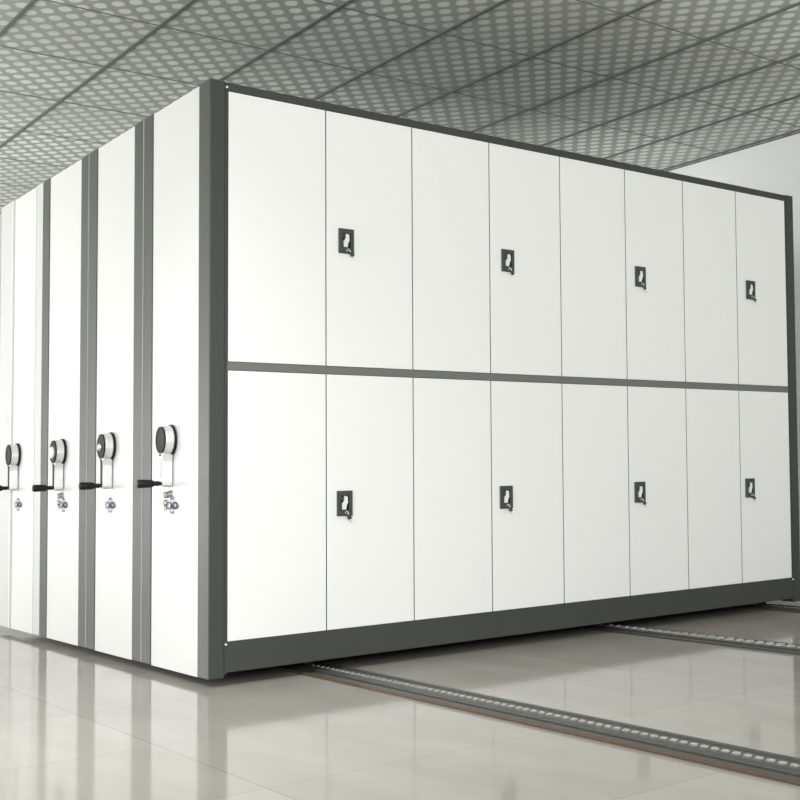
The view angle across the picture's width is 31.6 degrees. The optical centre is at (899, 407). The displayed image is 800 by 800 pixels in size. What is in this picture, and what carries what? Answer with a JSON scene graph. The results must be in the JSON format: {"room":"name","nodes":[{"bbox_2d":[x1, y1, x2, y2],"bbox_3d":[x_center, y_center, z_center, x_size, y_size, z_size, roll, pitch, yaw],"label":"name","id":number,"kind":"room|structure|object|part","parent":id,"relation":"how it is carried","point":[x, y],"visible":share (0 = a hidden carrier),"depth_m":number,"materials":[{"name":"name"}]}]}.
{"room":"archive storage room","nodes":[
{"label":"archive storage room","id":0,"kind":"room"},
{"bbox_2d":[0,214,0,251],"bbox_3d":[-9.555,-0.146,7.407,0.100,3.000,12.895,-4,-4,42],"label":"wall","id":1,"kind":"structure","parent":0,"point":[0,214],"depth_m":9.95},
{"bbox_2d":[0,600,799,799],"bbox_3d":[-3.526,0.993,2.044,16.100,0.100,12.995,-4,-4,42],"label":"floor","id":2,"kind":"structure","parent":0,"point":[77,722],"depth_m":3.83,"materials":[{"name":"tile"}]},
{"bbox_2d":[270,661,799,785],"bbox_3d":[-2.130,1.034,4.730,6.800,0.013,0.169,-4,-4,42],"label":"rail","id":3,"kind":"object","parent":2,"relation":"on","point":[768,765],"visible":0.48,"depth_m":3.68,"materials":[{"name":"metal"}]},
{"bbox_2d":[572,623,799,654],"bbox_3d":[-1.180,1.063,5.805,6.819,0.014,0.169,-4,-4,42],"label":"rail","id":4,"kind":"object","parent":2,"relation":"on","point":[780,647],"visible":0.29,"depth_m":5.53,"materials":[{"name":"metal"}]},
{"bbox_2d":[0,183,42,635],"bbox_3d":[-3.623,0.054,7.467,0.824,2.285,3.144,-4,-4,42],"label":"tall cabinet","id":5,"kind":"object","parent":4,"relation":"on","point":[22,218],"visible":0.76,"depth_m":6.37,"materials":[{"name":"metal"}]},
{"bbox_3d":[-4.782,0.032,6.592,0.255,2.269,0.055,-4,-4,42],"label":"corner post","id":6,"kind":"part","parent":5,"relation":"part of","materials":[{"name":"white metal"}]},
{"bbox_2d":[14,498,20,510],"bbox_3d":[-4.584,0.502,6.363,0.135,0.070,0.001,-4,-4,42],"label":"print","id":7,"kind":"object","parent":5,"relation":"attached to","point":[17,501],"depth_m":6.37},
{"bbox_3d":[-4.608,0.264,6.388,0.123,0.156,0.007,-4,-4,42],"label":"crank handle","id":8,"kind":"part","parent":5,"relation":"part of","materials":[{"name":"black plastic"}]},
{"bbox_3d":[-4.527,0.015,6.349,0.449,2.266,0.026,-4,-4,42],"label":"panel","id":9,"kind":"part","parent":5,"relation":"part of","materials":[{"name":"white metal"}]},
{"bbox_3d":[-4.310,-0.001,6.170,0.116,2.269,0.055,-4,-4,42],"label":"corner post","id":10,"kind":"part","parent":5,"relation":"part of","materials":[{"name":"grey metal"}]},
{"bbox_2d":[32,154,88,647],"bbox_3d":[-3.033,0.013,6.940,0.754,2.285,3.144,-4,-4,42],"label":"tall cabinet","id":11,"kind":"object","parent":4,"relation":"on","point":[62,559],"visible":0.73,"depth_m":5.84,"materials":[{"name":"metal"}]},
{"bbox_3d":[-4.220,-0.007,6.089,0.112,2.269,0.055,-4,-4,42],"label":"corner post","id":12,"kind":"part","parent":11,"relation":"part of","materials":[{"name":"grey metal"}]},
{"bbox_2d":[59,498,66,511],"bbox_3d":[-3.980,0.460,5.824,0.135,0.070,0.001,-4,-4,42],"label":"print","id":13,"kind":"object","parent":11,"relation":"attached to","point":[62,501],"depth_m":5.83},
{"bbox_3d":[-4.000,0.227,5.845,0.123,0.156,0.007,-4,-4,42],"label":"crank handle","id":14,"kind":"part","parent":11,"relation":"part of","materials":[{"name":"black plastic"}]},
{"bbox_3d":[-3.991,-0.022,5.870,0.522,2.266,0.026,-4,-4,42],"label":"panel","id":15,"kind":"part","parent":11,"relation":"part of","materials":[{"name":"white metal"}]},
{"bbox_3d":[-3.746,-0.040,5.666,0.116,2.269,0.055,-4,-4,42],"label":"corner post","id":16,"kind":"part","parent":11,"relation":"part of","materials":[{"name":"grey metal"}]},
{"bbox_2d":[78,121,142,661],"bbox_3d":[-2.469,-0.026,6.436,0.754,2.285,3.144,-4,-4,42],"label":"tall cabinet","id":17,"kind":"object","parent":4,"relation":"on","point":[115,195],"visible":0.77,"depth_m":5.34,"materials":[{"name":"metal"}]},
{"bbox_3d":[-3.652,-0.046,5.582,0.122,2.269,0.055,-4,-4,42],"label":"corner post","id":18,"kind":"part","parent":17,"relation":"part of","materials":[{"name":"grey metal"}]},
{"bbox_2d":[105,497,114,512],"bbox_3d":[-3.452,0.424,5.352,0.135,0.070,0.001,-4,-4,42],"label":"print","id":19,"kind":"object","parent":17,"relation":"attached to","point":[109,501],"depth_m":5.36},
{"bbox_3d":[-3.454,0.185,5.357,0.123,0.156,0.007,-4,-4,42],"label":"crank handle","id":20,"kind":"part","parent":17,"relation":"part of","materials":[{"name":"black plastic"}]},
{"bbox_3d":[-3.424,-0.061,5.363,0.512,2.266,0.026,-4,-4,42],"label":"panel","id":21,"kind":"part","parent":17,"relation":"part of","materials":[{"name":"white metal"}]},
{"bbox_3d":[-3.183,-0.078,5.162,0.116,2.269,0.055,-4,-4,42],"label":"corner post","id":22,"kind":"part","parent":17,"relation":"part of","materials":[{"name":"grey metal"}]},
{"bbox_2d":[136,78,799,679],"bbox_3d":[-1.899,-0.065,5.927,0.772,2.285,3.144,-4,-4,42],"label":"tall cabinet","id":23,"kind":"object","parent":4,"relation":"on","point":[407,383],"visible":1,"depth_m":5.28,"materials":[{"name":"metal"}]},
{"bbox_3d":[-3.094,-0.085,5.083,0.110,2.269,0.055,-4,-4,42],"label":"corner post","id":24,"kind":"part","parent":23,"relation":"part of","materials":[{"name":"grey metal"}]},
{"bbox_2d":[163,490,171,511],"bbox_3d":[-2.915,0.370,4.873,0.098,0.086,0.001,-4,-4,42],"label":"print","id":25,"kind":"object","parent":23,"relation":"attached to","point":[167,494],"depth_m":4.88},
{"bbox_2d":[166,497,177,513],"bbox_3d":[-2.875,0.384,4.836,0.135,0.070,0.001,-4,-4,42],"label":"print","id":26,"kind":"object","parent":23,"relation":"attached to","point":[171,502],"depth_m":4.84},
{"bbox_3d":[-2.892,0.145,4.855,0.123,0.156,0.007,-4,-4,42],"label":"crank handle","id":27,"kind":"part","parent":23,"relation":"part of","materials":[{"name":"black plastic"}]},
{"bbox_3d":[-2.865,-0.100,4.864,0.524,2.266,0.026,-4,-4,42],"label":"panel","id":28,"kind":"part","parent":23,"relation":"part of","materials":[{"name":"white metal"}]},
{"bbox_3d":[-2.619,-0.117,4.659,0.116,2.269,0.055,-4,-4,42],"label":"corner post","id":29,"kind":"part","parent":23,"relation":"part of","materials":[{"name":"grey metal"}]},
{"bbox_3d":[-2.426,0.373,4.771,0.020,1.022,0.365,-4,-4,42],"label":"door","id":30,"kind":"part","parent":23,"relation":"part of","materials":[{"name":"white metal"}]},
{"bbox_3d":[-2.452,-0.692,4.823,0.020,1.041,0.365,-4,-4,42],"label":"door","id":31,"kind":"part","parent":23,"relation":"part of","materials":[{"name":"white metal"}]},
{"bbox_3d":[-2.244,0.386,4.950,0.011,0.102,0.062,-4,-4,42],"label":"lock plate","id":32,"kind":"part","parent":23,"relation":"part of","materials":[{"name":"grey plastic"}]},
{"bbox_3d":[-2.242,0.384,4.948,0.010,0.055,0.023,-4,-4,42],"label":"lock lever","id":33,"kind":"part","parent":23,"relation":"part of","materials":[{"name":"silver metal"}]},
{"bbox_3d":[-2.264,-0.681,5.009,0.011,0.102,0.062,-4,-4,42],"label":"lock plate","id":34,"kind":"part","parent":23,"relation":"part of","materials":[{"name":"grey plastic"}]},
{"bbox_3d":[-2.263,-0.683,5.007,0.010,0.055,0.023,-4,-4,42],"label":"lock lever","id":35,"kind":"part","parent":23,"relation":"part of","materials":[{"name":"silver metal"}]},
{"bbox_3d":[-2.208,-0.684,5.096,0.020,1.041,0.359,-4,-4,42],"label":"door","id":36,"kind":"part","parent":23,"relation":"part of","materials":[{"name":"white metal"}]},
{"bbox_3d":[-2.182,0.380,5.043,0.020,1.022,0.359,-4,-4,42],"label":"door","id":37,"kind":"part","parent":23,"relation":"part of","materials":[{"name":"white metal"}]},
{"bbox_3d":[-1.967,-0.677,5.365,0.020,1.041,0.356,-4,-4,42],"label":"door","id":38,"kind":"part","parent":23,"relation":"part of","materials":[{"name":"white metal"}]},
{"bbox_3d":[-1.941,0.387,5.313,0.020,1.022,0.356,-4,-4,42],"label":"door","id":39,"kind":"part","parent":23,"relation":"part of","materials":[{"name":"white metal"}]},
{"bbox_3d":[-1.625,-1.203,5.791,0.029,0.030,2.914,-4,-4,42],"label":"rail","id":40,"kind":"part","parent":23,"relation":"part of","materials":[{"name":"grey metal"}]},
{"bbox_3d":[-1.893,-1.197,6.031,0.750,0.006,2.915,-4,-4,42],"label":"panel","id":41,"kind":"part","parent":23,"relation":"part of","materials":[{"name":"white metal"}]},
{"bbox_3d":[-1.763,0.401,5.487,0.011,0.102,0.062,-4,-4,42],"label":"lock plate","id":42,"kind":"part","parent":23,"relation":"part of","materials":[{"name":"grey plastic"}]},
{"bbox_3d":[-1.761,0.398,5.485,0.010,0.055,0.023,-4,-4,42],"label":"lock lever","id":43,"kind":"part","parent":23,"relation":"part of","materials":[{"name":"silver metal"}]},
{"bbox_3d":[-1.598,-0.130,5.740,0.027,0.031,2.900,-4,-4,42],"label":"rail","id":44,"kind":"part","parent":23,"relation":"part of","materials":[{"name":"grey metal"}]},
{"bbox_3d":[-1.777,-0.666,5.553,0.011,0.102,0.062,-4,-4,42],"label":"lock plate","id":45,"kind":"part","parent":23,"relation":"part of","materials":[{"name":"grey plastic"}]},
{"bbox_3d":[-1.776,-0.669,5.551,0.010,0.055,0.023,-4,-4,42],"label":"lock lever","id":46,"kind":"part","parent":23,"relation":"part of","materials":[{"name":"silver metal"}]},
{"bbox_3d":[-1.571,0.967,5.685,0.028,0.114,2.914,-4,-4,42],"label":"rail","id":47,"kind":"part","parent":23,"relation":"part of","materials":[{"name":"grey metal"}]},
{"bbox_3d":[-1.726,-0.670,5.635,0.020,1.041,0.360,-4,-4,42],"label":"door","id":48,"kind":"part","parent":23,"relation":"part of","materials":[{"name":"white metal"}]},
{"bbox_3d":[-1.699,0.395,5.582,0.020,1.022,0.360,-4,-4,42],"label":"door","id":49,"kind":"part","parent":23,"relation":"part of","materials":[{"name":"white metal"}]},
{"bbox_3d":[-1.482,-0.663,5.907,0.020,1.041,0.364,-4,-4,42],"label":"door","id":50,"kind":"part","parent":23,"relation":"part of","materials":[{"name":"white metal"}]},
{"bbox_3d":[-1.455,0.402,5.855,0.020,1.022,0.364,-4,-4,42],"label":"door","id":51,"kind":"part","parent":23,"relation":"part of","materials":[{"name":"white metal"}]},
{"bbox_3d":[-1.279,0.415,6.028,0.011,0.102,0.062,-4,-4,42],"label":"lock plate","id":52,"kind":"part","parent":23,"relation":"part of","materials":[{"name":"grey plastic"}]},
{"bbox_3d":[-1.291,-0.652,6.096,0.011,0.102,0.062,-4,-4,42],"label":"lock plate","id":53,"kind":"part","parent":23,"relation":"part of","materials":[{"name":"grey plastic"}]},
{"bbox_3d":[-1.290,-0.654,6.093,0.010,0.055,0.023,-4,-4,42],"label":"lock lever","id":54,"kind":"part","parent":23,"relation":"part of","materials":[{"name":"silver metal"}]},
{"bbox_3d":[-1.277,0.413,6.026,0.010,0.055,0.023,-4,-4,42],"label":"lock lever","id":55,"kind":"part","parent":23,"relation":"part of","materials":[{"name":"silver metal"}]},
{"bbox_3d":[-1.239,-0.655,6.178,0.020,1.041,0.355,-4,-4,42],"label":"door","id":56,"kind":"part","parent":23,"relation":"part of","materials":[{"name":"white metal"}]},
{"bbox_3d":[-1.213,0.409,6.126,0.020,1.022,0.355,-4,-4,42],"label":"door","id":57,"kind":"part","parent":23,"relation":"part of","materials":[{"name":"white metal"}]},
{"bbox_3d":[-1.001,-0.648,6.444,0.020,1.041,0.352,-4,-4,42],"label":"door","id":58,"kind":"part","parent":23,"relation":"part of","materials":[{"name":"white metal"}]},
{"bbox_3d":[-0.974,0.416,6.392,0.020,1.022,0.352,-4,-4,42],"label":"door","id":59,"kind":"part","parent":23,"relation":"part of","materials":[{"name":"white metal"}]},
{"bbox_3d":[-0.802,0.430,6.560,0.011,0.102,0.062,-4,-4,42],"label":"lock plate","id":60,"kind":"part","parent":23,"relation":"part of","materials":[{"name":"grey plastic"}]},
{"bbox_3d":[-0.800,0.427,6.558,0.010,0.055,0.023,-4,-4,42],"label":"lock lever","id":61,"kind":"part","parent":23,"relation":"part of","materials":[{"name":"silver metal"}]},
{"bbox_3d":[-0.808,-0.637,6.635,0.011,0.102,0.062,-4,-4,42],"label":"lock plate","id":62,"kind":"part","parent":23,"relation":"part of","materials":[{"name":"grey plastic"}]},
{"bbox_3d":[-0.807,-0.640,6.633,0.010,0.055,0.023,-4,-4,42],"label":"lock lever","id":63,"kind":"part","parent":23,"relation":"part of","materials":[{"name":"silver metal"}]},
{"bbox_3d":[-0.762,-0.641,6.710,0.020,1.041,0.355,-4,-4,42],"label":"door","id":64,"kind":"part","parent":23,"relation":"part of","materials":[{"name":"white metal"}]},
{"bbox_3d":[-0.736,0.423,6.658,0.020,1.022,0.355,-4,-4,42],"label":"door","id":65,"kind":"part","parent":23,"relation":"part of","materials":[{"name":"white metal"}]},
{"bbox_3d":[-0.634,-0.058,6.867,0.105,2.269,0.055,-4,-4,42],"label":"corner post","id":66,"kind":"part","parent":23,"relation":"part of","materials":[{"name":"grey metal"}]},
{"bbox_2d":[732,603,799,612],"bbox_3d":[-0.492,1.083,6.559,6.800,0.013,0.169,-4,-4,42],"label":"rail","id":67,"kind":"object","parent":2,"relation":"on","point":[773,607],"visible":0.14,"depth_m":6.71,"materials":[{"name":"metal"}]},
{"bbox_2d":[0,0,799,212],"bbox_3d":[-3.603,-2.102,2.196,16.100,0.100,12.995,-4,-4,42],"label":"ceiling","id":68,"kind":"structure","parent":0,"point":[346,38],"depth_m":6.65,"materials":[{"name":"metal"}]},
{"bbox_2d":[0,0,799,213],"bbox_3d":[-2.901,-1.994,3.649,15.000,0.009,9.611,-4,-4,42],"label":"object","id":69,"kind":"structure","parent":68,"relation":"attached to","point":[32,2],"depth_m":6.68,"materials":[{"name":"grey metal"}]},
{"bbox_2d":[0,0,799,205],"bbox_3d":[-3.434,-1.984,3.653,13.530,0.004,10.395,-4,-4,42],"label":"trim","id":70,"kind":"structure","parent":68,"relation":"attached to","point":[44,0],"depth_m":6.63,"materials":[{"name":"grey metal"}]},
{"bbox_2d":[668,133,799,535],"bbox_3d":[0.736,-0.425,6.922,16.100,3.000,0.100,-4,-4,42],"label":"wall","id":71,"kind":"structure","parent":0,"point":[773,166],"depth_m":8.32,"materials":[{"name":"white paint"}]},
{"bbox_2d":[667,132,799,171],"bbox_3d":[0.328,-1.899,7.256,15.000,0.007,0.008,-4,-4,42],"label":"trim","id":72,"kind":"structure","parent":71,"relation":"attached to","point":[798,132],"depth_m":8.57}
]}

